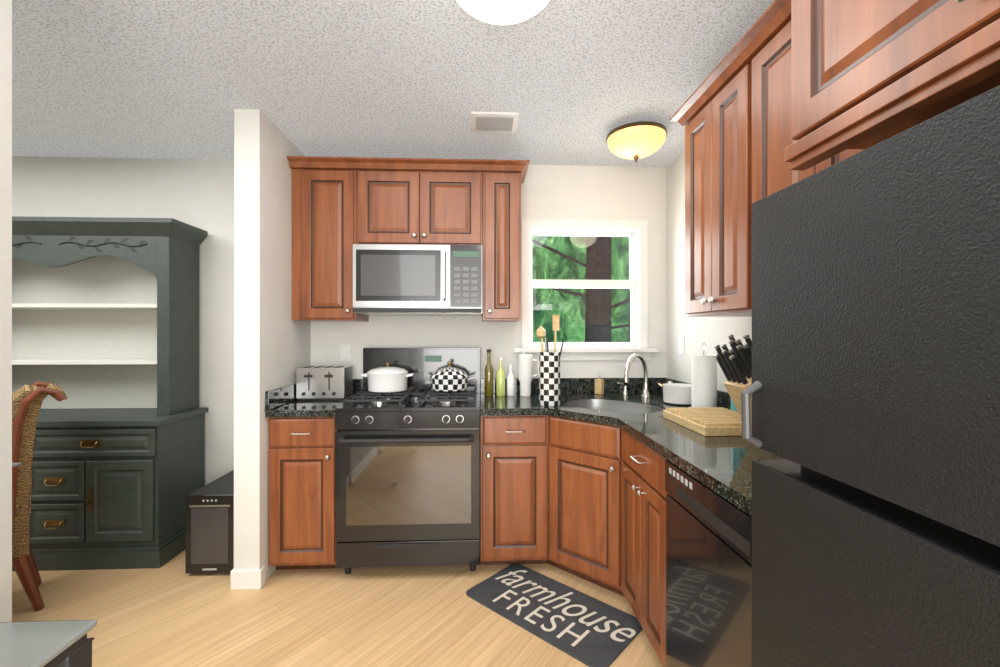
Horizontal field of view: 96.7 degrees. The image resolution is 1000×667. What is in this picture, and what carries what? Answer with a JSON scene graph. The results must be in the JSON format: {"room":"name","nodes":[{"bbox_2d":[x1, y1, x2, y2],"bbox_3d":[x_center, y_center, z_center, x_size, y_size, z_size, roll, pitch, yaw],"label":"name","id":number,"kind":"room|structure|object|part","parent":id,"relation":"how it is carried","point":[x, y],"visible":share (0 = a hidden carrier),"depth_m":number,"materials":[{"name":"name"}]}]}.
{"room":"kitchen","nodes":[
{"label":"kitchen","id":0,"kind":"room"},
{"bbox_2d":[0,0,310,621],"bbox_3d":[-1.232,0.079,0.676,0.156,2.466,4.599,0,0,-3],"label":"wall","id":1,"kind":"structure","parent":0,"point":[272,344],"depth_m":2.29,"materials":[{"name":"paint"}]},
{"bbox_2d":[12,550,663,666],"bbox_3d":[-1.840,1.335,0.650,6.400,0.050,4.800,0,0,-3],"label":"floor","id":2,"kind":"structure","parent":0,"point":[171,613],"depth_m":2.04,"materials":[{"name":"laminate"}]},
{"bbox_2d":[12,462,21,467],"bbox_3d":[-2.551,0.936,1.120,1.000,0.748,1.600,0,0,-3],"label":"table","id":3,"kind":"object","parent":2,"relation":"on","point":[14,464],"visible":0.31,"depth_m":1.92,"materials":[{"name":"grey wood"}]},
{"bbox_2d":[12,381,67,610],"bbox_3d":[-2.465,0.783,2.031,0.406,1.061,0.684,0,0,43],"label":"dining chair","id":4,"kind":"object","parent":2,"relation":"on","point":[27,400],"visible":0.85,"depth_m":2.06,"materials":[{"name":"brown wood"}]},
{"bbox_2d":[0,620,96,666],"bbox_3d":[-0.933,0.920,0.255,0.423,0.780,1.130,0,0,-3],"label":"table","id":5,"kind":"object","parent":2,"relation":"on","point":[64,643],"visible":1,"depth_m":0.78,"materials":[{"name":"grey wood"}]},
{"bbox_2d":[12,216,207,570],"bbox_3d":[-2.639,0.320,2.658,1.470,1.980,0.461,0,0,-3],"label":"hutch","id":6,"kind":"object","parent":2,"relation":"on","point":[105,324],"visible":0.81,"depth_m":2.63,"materials":[{"name":"paint"}]},
{"bbox_2d":[185,470,233,572],"bbox_3d":[-1.574,1.093,2.638,0.255,0.435,0.492,0,0,-3],"label":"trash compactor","id":7,"kind":"object","parent":2,"relation":"on","point":[209,527],"visible":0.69,"depth_m":2.39,"materials":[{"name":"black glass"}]},
{"bbox_2d":[268,417,336,569],"bbox_3d":[-1.069,0.877,2.660,0.366,0.866,0.652,0,0,-3],"label":"base cabinet","id":8,"kind":"object","parent":2,"relation":"on","point":[301,492],"visible":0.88,"depth_m":2.37,"materials":[{"name":"brown wood"}]},
{"bbox_2d":[264,379,362,416],"bbox_3d":[-1.071,0.374,2.667,0.369,0.138,0.639,0,0,-3],"label":"countertop","id":9,"kind":"structure","parent":8,"relation":"on","point":[282,402],"depth_m":2.44,"materials":[{"name":"stone"}]},
{"bbox_2d":[296,366,352,399],"bbox_3d":[-1.089,0.305,2.764,0.285,0.197,0.202,0,0,-3],"label":"toaster","id":10,"kind":"object","parent":9,"relation":"on","point":[324,382],"visible":0.98,"depth_m":2.69,"materials":[{"name":"silver metal"}]},
{"bbox_2d":[335,348,479,573],"bbox_3d":[-0.500,0.703,2.635,0.764,1.215,0.691,0,0,-3],"label":"gas range","id":11,"kind":"object","parent":2,"relation":"on","point":[407,477],"depth_m":2.36,"materials":[{"name":"black metal"}]},
{"bbox_3d":[-0.696,0.269,2.757,0.314,0.174,0.250,0,0,-3],"label":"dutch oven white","id":12,"kind":"part","parent":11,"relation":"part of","materials":[{"name":"white ceramic"}]},
{"bbox_2d":[423,361,474,391],"bbox_3d":[-0.316,0.264,2.774,0.320,0.184,0.242,0,0,-3],"label":"pot","id":13,"kind":"object","parent":11,"relation":"on","point":[449,378],"visible":1,"depth_m":2.69,"materials":[{"name":"multicoloured metal"}]},
{"bbox_2d":[480,415,548,564],"bbox_3d":[0.068,0.877,2.709,0.375,0.866,0.652,0,0,-3],"label":"base cabinet","id":14,"kind":"object","parent":2,"relation":"on","point":[514,489],"visible":0.98,"depth_m":2.42,"materials":[{"name":"brown wood"}]},
{"bbox_2d":[466,563,642,666],"bbox_3d":[0.240,1.304,2.118,0.780,0.010,0.400,0,0,43],"label":"rug","id":15,"kind":"object","parent":2,"relation":"on","point":[587,630],"visible":1,"depth_m":2.06,"materials":[{"name":"black fabric"}]},
{"bbox_2d":[547,416,624,596],"bbox_3d":[0.718,0.877,2.603,0.914,0.866,0.918,0,0,-3],"label":"base cabinet","id":16,"kind":"object","parent":2,"relation":"on","point":[585,460],"visible":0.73,"depth_m":2.27,"materials":[{"name":"brown wood"}]},
{"bbox_2d":[480,378,784,516],"bbox_3d":[0.556,0.374,2.013,1.289,0.138,2.082,0,0,-3],"label":"countertop","id":17,"kind":"structure","parent":16,"relation":"on","point":[721,466],"depth_m":1.96,"materials":[{"name":"stone"}]},
{"bbox_2d":[485,349,492,395],"bbox_3d":[-0.071,0.253,2.880,0.056,0.302,0.056,0,0,-3],"label":"olive oil bottle","id":18,"kind":"object","parent":17,"relation":"on","point":[489,379],"visible":1,"depth_m":2.86,"materials":[{"name":"glass"}]},
{"bbox_2d":[496,357,504,396],"bbox_3d":[0.005,0.278,2.873,0.060,0.252,0.060,0,0,-3],"label":"oil bottle","id":19,"kind":"object","parent":17,"relation":"on","point":[500,382],"visible":1,"depth_m":2.85,"materials":[{"name":"green glass"}]},
{"bbox_2d":[507,365,514,395],"bbox_3d":[0.069,0.303,2.886,0.052,0.202,0.052,0,0,-3],"label":"bottle","id":20,"kind":"object","parent":17,"relation":"on","point":[510,384],"visible":1,"depth_m":2.87,"materials":[{"name":"glass"}]},
{"bbox_2d":[518,343,538,396],"bbox_3d":[0.188,0.234,2.881,0.148,0.340,0.100,0,0,-3],"label":"tumbler","id":21,"kind":"object","parent":17,"relation":"on","point":[525,370],"visible":0.98,"depth_m":2.85,"materials":[{"name":"ceramic"}]},
{"bbox_2d":[536,315,563,405],"bbox_3d":[0.280,0.149,2.515,0.150,0.510,0.126,0,0,-3],"label":"utensil holder","id":22,"kind":"object","parent":17,"relation":"on","point":[549,378],"visible":1,"depth_m":2.47,"materials":[{"name":"multicoloured ceramic"}]},
{"bbox_2d":[595,373,603,394],"bbox_3d":[0.659,0.332,2.959,0.050,0.143,0.048,0,0,42],"label":"soap dispenser","id":23,"kind":"object","parent":17,"relation":"on","point":[599,386],"visible":1,"depth_m":2.94,"materials":[{"name":"brown wood"}]},
{"bbox_2d":[564,399,663,412],"bbox_3d":[0.636,0.514,2.515,0.518,0.210,0.518,0,0,-3],"label":"sink bowl","id":24,"kind":"object","parent":17,"relation":"in","point":[614,406],"visible":0.17,"depth_m":2.71,"materials":[{"name":"silver metal"}]},
{"bbox_2d":[617,353,672,397],"bbox_3d":[0.897,0.263,2.795,0.334,0.283,0.326,0,0,-3],"label":"faucet","id":25,"kind":"object","parent":17,"relation":"on","point":[645,392],"visible":0.81,"depth_m":2.81,"materials":[{"name":"silver metal"}]},
{"bbox_2d":[658,383,690,404],"bbox_3d":[1.044,0.351,2.578,0.196,0.105,0.196,0,0,-3],"label":"pot","id":26,"kind":"object","parent":17,"relation":"on","point":[677,393],"visible":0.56,"depth_m":2.51,"materials":[{"name":"ceramic"}]},
{"bbox_2d":[663,407,741,435],"bbox_3d":[0.946,0.380,1.953,0.300,0.048,0.400,0,0,-3],"label":"cutting board","id":27,"kind":"object","parent":17,"relation":"on","point":[713,421],"visible":0.6,"depth_m":1.88,"materials":[{"name":"beige wood"}]},
{"bbox_2d":[689,343,716,407],"bbox_3d":[1.083,0.225,2.360,0.150,0.358,0.150,0,0,-3],"label":"paper towel holder","id":28,"kind":"object","parent":17,"relation":"on","point":[703,380],"visible":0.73,"depth_m":2.31,"materials":[{"name":"white paper"}]},
{"bbox_2d":[714,334,751,435],"bbox_3d":[0.956,0.204,1.633,0.327,0.401,0.140,0,0,-3],"label":"knife block","id":29,"kind":"object","parent":17,"relation":"on","point":[735,363],"visible":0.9,"depth_m":1.61,"materials":[{"name":"brown wood"}]},
{"bbox_2d":[731,399,737,411],"bbox_3d":[1.125,0.228,2.081,0.080,0.352,0.080,0,0,-3],"label":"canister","id":30,"kind":"object","parent":17,"relation":"on","point":[733,407],"visible":0.02,"depth_m":2.07,"materials":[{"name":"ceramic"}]},
{"bbox_2d":[621,429,667,666],"bbox_3d":[0.883,0.877,1.878,0.652,0.866,0.552,0,0,-3],"label":"base cabinet","id":31,"kind":"object","parent":2,"relation":"on","point":[643,539],"visible":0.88,"depth_m":1.82,"materials":[{"name":"brown wood"}]},
{"bbox_2d":[665,460,751,666],"bbox_3d":[0.901,0.879,1.296,0.606,0.862,0.608,0,0,-3],"label":"dishwasher","id":32,"kind":"object","parent":2,"relation":"on","point":[708,577],"visible":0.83,"depth_m":1.30,"materials":[{"name":"black metal"}]},
{"bbox_2d":[741,85,999,666],"bbox_3d":[0.876,0.515,0.589,0.718,1.590,0.760,0,0,-3],"label":"fridge","id":33,"kind":"object","parent":2,"relation":"on","point":[873,388],"visible":1,"depth_m":0.64,"materials":[{"name":"black metal"}]},
{"bbox_2d":[12,156,666,484],"bbox_3d":[-1.864,0.077,3.032,6.360,2.465,0.160,0,0,-3],"label":"wall","id":34,"kind":"structure","parent":0,"point":[198,193],"depth_m":2.96,"materials":[{"name":"paint"}]},
{"bbox_2d":[292,169,368,321],"bbox_3d":[-1.067,-0.535,2.808,0.383,0.910,0.346,0,0,-3],"label":"upper cabinet","id":35,"kind":"object","parent":34,"relation":"attached to","point":[324,220],"visible":0.96,"depth_m":2.67,"materials":[{"name":"brown wood"}]},
{"bbox_2d":[340,344,350,360],"bbox_3d":[-1.036,0.130,2.983,0.070,0.114,0.008,0,0,-3],"label":"electrical outlet","id":36,"kind":"object","parent":34,"relation":"attached to","point":[345,352],"visible":1,"depth_m":2.98,"materials":[{"name":"white plastic"}]},
{"bbox_2d":[357,170,482,247],"bbox_3d":[-0.493,-0.762,2.833,0.762,0.455,0.346,0,0,-3],"label":"upper cabinet","id":37,"kind":"object","parent":34,"relation":"attached to","point":[420,207],"visible":0.94,"depth_m":2.69,"materials":[{"name":"brown wood"}]},
{"bbox_2d":[287,156,529,183],"bbox_3d":[-0.544,-1.016,2.821,1.429,0.050,0.369,0,0,-3],"label":"crown molding","id":38,"kind":"structure","parent":37,"relation":"attached to","point":[399,164],"depth_m":2.66,"materials":[{"name":"brown wood"}]},
{"bbox_2d":[353,244,481,315],"bbox_3d":[-0.491,-0.323,2.788,0.758,0.405,0.440,0,0,-3],"label":"microwave","id":39,"kind":"object","parent":37,"relation":"attached to","point":[414,280],"visible":1,"depth_m":2.60,"materials":[{"name":"silver metal"}]},
{"bbox_2d":[483,172,520,321],"bbox_3d":[0.007,-0.535,2.855,0.235,0.910,0.346,0,0,-3],"label":"upper cabinet","id":40,"kind":"object","parent":34,"relation":"attached to","point":[501,246],"visible":1,"depth_m":2.71,"materials":[{"name":"brown wood"}]},
{"bbox_2d":[514,219,657,359],"bbox_3d":[0.580,-0.297,3.103,0.980,0.961,0.210,0,0,-3],"label":"window","id":41,"kind":"structure","parent":34,"relation":"in","point":[636,233],"depth_m":3.06,"materials":[{"name":"white wood"}]},
{"bbox_2d":[12,0,774,166],"bbox_3d":[-1.840,-1.180,0.650,6.400,0.050,4.800,0,0,-3],"label":"ceiling","id":42,"kind":"structure","parent":0,"point":[574,82],"depth_m":1.98,"materials":[{"name":"white paint"}]},
{"bbox_2d":[471,111,518,132],"bbox_3d":[-0.031,-1.147,2.421,0.250,0.016,0.210,0,0,-3],"label":"ceiling vent","id":43,"kind":"object","parent":42,"relation":"in","point":[503,122],"visible":1,"depth_m":2.40,"materials":[{"name":"white plastic"}]},
{"bbox_2d":[457,0,548,24],"bbox_3d":[0.010,-1.067,1.382,0.354,0.175,0.354,0,0,-3],"label":"ceiling light","id":44,"kind":"object","parent":42,"relation":"attached to","point":[503,12],"visible":1,"depth_m":1.42,"materials":[{"name":"white glass"}]},
{"bbox_2d":[606,121,667,162],"bbox_3d":[0.771,-1.059,2.516,0.333,0.190,0.333,0,0,-3],"label":"kitchen ceiling light","id":45,"kind":"object","parent":42,"relation":"attached to","point":[635,141],"visible":1,"depth_m":2.42,"materials":[{"name":"yellow glass"}]},
{"bbox_2d":[667,151,751,391],"bbox_3d":[1.337,0.077,0.789,0.160,2.465,4.600,0,0,-3],"label":"wall","id":46,"kind":"structure","parent":0,"point":[698,332],"depth_m":2.86,"materials":[{"name":"paint"}]},
{"bbox_2d":[679,336,683,353],"bbox_3d":[1.162,0.075,2.848,0.008,0.114,0.070,0,0,-3],"label":"outlet","id":47,"kind":"object","parent":46,"relation":"attached to","point":[681,344],"visible":1,"depth_m":2.84,"materials":[{"name":"white plastic"}]},
{"bbox_2d":[685,62,751,316],"bbox_3d":[1.032,-0.535,1.864,0.346,0.910,0.515,0,0,-3],"label":"upper cabinet","id":48,"kind":"object","parent":46,"relation":"attached to","point":[718,205],"visible":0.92,"depth_m":1.80,"materials":[{"name":"brown wood"}]},
{"bbox_2d":[752,21,864,202],"bbox_3d":[1.057,-0.535,1.293,0.346,0.910,0.624,0,0,-3],"label":"upper cabinet","id":49,"kind":"object","parent":46,"relation":"attached to","point":[772,172],"visible":0.1,"depth_m":1.47,"materials":[{"name":"brown wood"}]},
{"bbox_2d":[670,0,790,125],"bbox_3d":[1.035,-1.016,1.574,0.369,0.050,1.185,0,0,-3],"label":"crown molding","id":50,"kind":"structure","parent":49,"relation":"attached to","point":[769,25],"depth_m":1.63,"materials":[{"name":"brown wood"}]},
{"bbox_2d":[785,0,999,170],"bbox_3d":[0.935,-0.671,0.573,0.651,0.638,0.800,0,0,-3],"label":"upper cabinet","id":51,"kind":"object","parent":46,"relation":"attached to","point":[865,74],"visible":1,"depth_m":0.75,"materials":[{"name":"brown wood"}]},
{"label":"outside","id":52,"kind":"structure","parent":0,"visible":0},
{"bbox_2d":[532,236,630,341],"bbox_3d":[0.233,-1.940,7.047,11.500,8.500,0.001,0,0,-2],"label":"trees","id":53,"kind":"object","parent":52,"point":[569,314],"depth_m":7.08,"materials":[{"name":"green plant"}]},
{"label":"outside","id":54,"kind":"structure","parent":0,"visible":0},
{"bbox_2d":[532,236,630,341],"bbox_3d":[1.053,-1.190,5.481,1.814,7.003,0.360,0,0,-3],"label":"trunk","id":55,"kind":"object","parent":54,"point":[601,257],"depth_m":5.36,"materials":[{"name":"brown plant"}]}
]}

